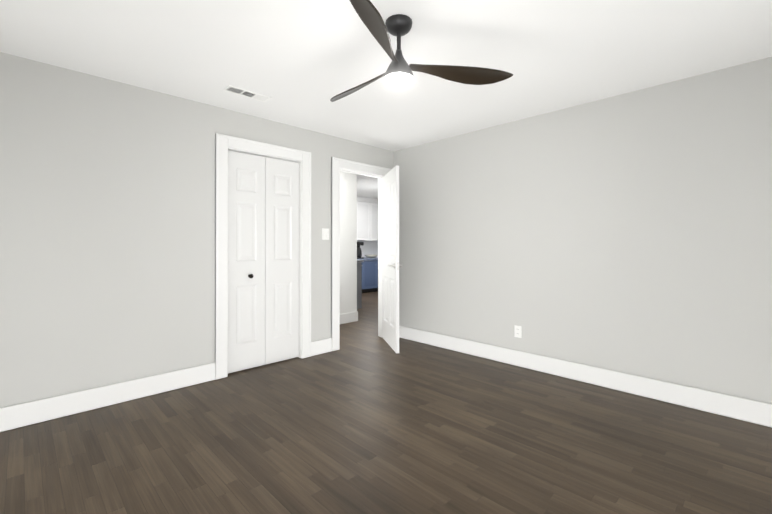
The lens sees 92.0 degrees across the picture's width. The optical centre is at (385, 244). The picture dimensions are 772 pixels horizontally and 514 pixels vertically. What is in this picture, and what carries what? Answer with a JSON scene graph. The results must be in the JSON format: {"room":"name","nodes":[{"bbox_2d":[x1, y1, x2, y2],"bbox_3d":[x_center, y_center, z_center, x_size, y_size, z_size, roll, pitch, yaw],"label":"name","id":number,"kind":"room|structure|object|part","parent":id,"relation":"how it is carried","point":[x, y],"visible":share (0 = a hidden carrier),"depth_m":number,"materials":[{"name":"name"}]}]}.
{"room":"empty bedroom","nodes":[
{"label":"empty bedroom","id":0,"kind":"room"},
{"bbox_2d":[0,52,393,407],"bbox_3d":[-1.444,-0.013,3.418,4.220,2.400,0.120,0,0,-45],"label":"wall","id":1,"kind":"structure","parent":0,"point":[107,231],"depth_m":2.76,"materials":[{"name":"paint"}]},
{"bbox_2d":[0,363,214,431],"bbox_3d":[-2.155,1.109,2.619,1.850,0.150,0.016,0,0,-45],"label":"baseboard","id":2,"kind":"structure","parent":1,"relation":"attached to","point":[31,413],"depth_m":2.69,"materials":[{"name":"white wood"}]},
{"bbox_2d":[215,133,310,379],"bbox_3d":[-1.196,0.153,3.661,0.795,2.070,0.122,0,0,-45],"label":"door frame","id":3,"kind":"structure","parent":1,"relation":"attached to","point":[300,237],"depth_m":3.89,"materials":[{"name":"white wood"}]},
{"bbox_2d":[228,151,298,372],"bbox_3d":[-1.174,0.162,3.639,0.747,2.028,0.084,0,0,-45],"label":"closet door","id":4,"kind":"structure","parent":1,"relation":"in","point":[263,260],"depth_m":3.62,"materials":[{"name":"white wood"}]},
{"bbox_2d":[311,338,331,355],"bbox_3d":[-0.702,1.115,4.048,0.275,0.150,0.016,0,0,-45],"label":"baseboard","id":5,"kind":"structure","parent":1,"relation":"attached to","point":[318,347],"depth_m":4.04,"materials":[{"name":"white wood"}]},
{"bbox_2d":[322,228,328,239],"bbox_3d":[-0.661,-0.110,4.095,0.094,0.124,0.012,0,0,-45],"label":"switch plate","id":6,"kind":"object","parent":1,"relation":"attached to","point":[325,233],"visible":1,"depth_m":4.09,"materials":[{"name":"white plastic"}]},
{"bbox_2d":[331,157,390,350],"bbox_3d":[-0.313,0.111,4.529,0.950,2.160,0.170,0,0,-45],"label":"door frame","id":7,"kind":"structure","parent":1,"relation":"attached to","point":[337,164],"depth_m":4.20,"materials":[{"name":"white wood"}]},
{"bbox_2d":[382,165,401,352],"bbox_3d":[0.048,0.165,4.385,0.139,2.028,0.732,0,0,-12],"label":"bedroom door","id":8,"kind":"structure","parent":1,"relation":"in","point":[391,265],"depth_m":4.28,"materials":[{"name":"painted wood"},{"name":"nickel"}]},
{"bbox_3d":[0.107,0.238,4.118,0.139,0.080,0.186,0,0,-13],"label":"handle","id":9,"kind":"part","parent":8,"relation":"part of","materials":[{"name":"silver metal"}]},
{"bbox_2d":[340,171,356,313],"bbox_3d":[-1.662,-0.008,4.704,3.270,2.400,0.120,0,0,-45],"label":"wall","id":10,"kind":"structure","parent":0,"point":[348,242],"depth_m":5.69,"materials":[{"name":"paint"}]},
{"bbox_2d":[340,311,356,323],"bbox_3d":[-1.615,1.117,4.651,3.270,0.150,0.016,0,0,-45],"label":"baseboard","id":11,"kind":"structure","parent":10,"relation":"attached to","point":[348,317],"depth_m":5.67,"materials":[{"name":"white wood"}]},
{"bbox_2d":[0,291,771,513],"bbox_3d":[0.086,1.242,4.854,8.420,0.100,8.470,0,0,-45],"label":"floor","id":12,"kind":"structure","parent":0,"point":[365,418],"depth_m":2.17,"materials":[{"name":"brown wood"}]},
{"bbox_2d":[357,260,363,308],"bbox_3d":[-1.065,0.748,7.082,0.800,0.905,1.040,0,0,-45],"label":"kitchen island","id":13,"kind":"object","parent":12,"relation":"on","point":[359,283],"visible":0.19,"depth_m":6.96,"materials":[{"name":"grey"}]},
{"bbox_2d":[362,261,364,292],"bbox_3d":[-0.953,0.804,9.166,0.480,0.805,0.618,0,0,-45],"label":"base cabinet","id":14,"kind":"object","parent":12,"relation":"on","point":[363,263],"depth_m":9.13,"materials":[{"name":"blue wood"}]},
{"bbox_2d":[365,261,376,292],"bbox_3d":[-0.611,0.805,9.502,0.480,0.805,0.618,0,0,-45],"label":"base cabinet","id":15,"kind":"object","parent":12,"relation":"on","point":[369,274],"depth_m":9.31,"materials":[{"name":"blue wood"}]},
{"bbox_2d":[357,257,377,260],"bbox_3d":[-0.602,0.383,9.495,2.440,0.038,0.642,0,0,-45],"label":"countertop","id":16,"kind":"structure","parent":15,"relation":"on","point":[365,259],"depth_m":9.34,"materials":[{"name":"white stone"}]},
{"bbox_2d":[357,242,363,258],"bbox_3d":[-0.706,0.152,9.387,0.200,0.420,0.220,0,0,-45],"label":"coffee maker","id":17,"kind":"object","parent":16,"relation":"on","point":[359,253],"visible":0.62,"depth_m":9.31,"materials":[{"name":"black"}]},
{"bbox_2d":[365,255,376,257],"bbox_3d":[-0.386,0.319,9.602,0.340,0.088,0.340,0,0,-45],"label":"bowl","id":18,"kind":"object","parent":16,"relation":"on","point":[370,256],"visible":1,"depth_m":9.49,"materials":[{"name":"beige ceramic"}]},
{"bbox_2d":[377,261,377,290],"bbox_3d":[-0.268,0.807,9.838,0.480,0.805,0.618,0,0,-45],"label":"base cabinet","id":19,"kind":"object","parent":12,"relation":"on","point":[377,261],"depth_m":9.46,"materials":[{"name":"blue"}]},
{"bbox_2d":[0,0,771,198],"bbox_3d":[0.086,-1.258,4.862,8.420,0.100,8.470,0,0,-45],"label":"ceiling","id":20,"kind":"structure","parent":0,"point":[301,63],"depth_m":2.34,"materials":[{"name":"paint"}]},
{"bbox_2d":[223,85,270,101],"bbox_3d":[-1.115,-1.210,3.010,0.350,0.009,0.125,0,0,-45],"label":"ceiling vent","id":21,"kind":"object","parent":20,"relation":"in","point":[244,93],"visible":1,"depth_m":3.00,"materials":[{"name":"white metal"}]},
{"bbox_2d":[330,0,512,101],"bbox_3d":[-0.050,-1.052,2.136,1.177,0.330,1.061,0,0,-45],"label":"ceiling fan","id":22,"kind":"object","parent":20,"relation":"hanging from","point":[399,70],"visible":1,"depth_m":2.03,"materials":[{"name":"black"}]},
{"bbox_2d":[394,57,771,403],"bbox_3d":[1.583,-0.013,3.434,0.120,2.400,4.340,0,0,-45],"label":"wall","id":23,"kind":"structure","parent":0,"point":[629,233],"depth_m":3.05,"materials":[{"name":"paint"}]},
{"bbox_2d":[514,325,521,337],"bbox_3d":[1.288,0.853,3.640,0.009,0.116,0.072,0,0,-45],"label":"electrical outlet plate","id":24,"kind":"object","parent":23,"relation":"attached to","point":[518,331],"visible":1,"depth_m":3.63,"materials":[{"name":"white plastic"}]},
{"bbox_2d":[399,326,771,427],"bbox_3d":[1.540,1.112,3.377,0.016,0.150,4.084,0,0,-45],"label":"baseboard","id":25,"kind":"structure","parent":23,"relation":"attached to","point":[747,410],"depth_m":3.03,"materials":[{"name":"white wood"}]},
{"bbox_3d":[-2.405,0.004,8.263,7.200,2.400,0.120,0,0,-44],"label":"wall","id":26,"kind":"structure","parent":0,"visible":0},
{"bbox_2d":[357,197,368,240],"bbox_3d":[-0.707,-0.641,9.604,0.480,1.100,0.352,0,0,-45],"label":"upper cabinet","id":27,"kind":"object","parent":26,"relation":"attached to","point":[367,219],"depth_m":9.47,"materials":[{"name":"white wood"}]},
{"bbox_2d":[357,241,377,257],"bbox_3d":[-0.827,0.137,9.724,2.400,0.455,0.008,0,0,-45],"label":"backsplash","id":28,"kind":"structure","parent":26,"relation":"attached to","point":[369,247],"depth_m":10.09,"materials":[{"name":"white tile"}]},
{"bbox_2d":[369,198,377,240],"bbox_3d":[-0.364,-0.640,9.941,0.480,1.100,0.352,0,0,-45],"label":"upper cabinet","id":29,"kind":"object","parent":26,"relation":"attached to","point":[373,203],"depth_m":9.73,"materials":[{"name":"white wood"}]}
]}

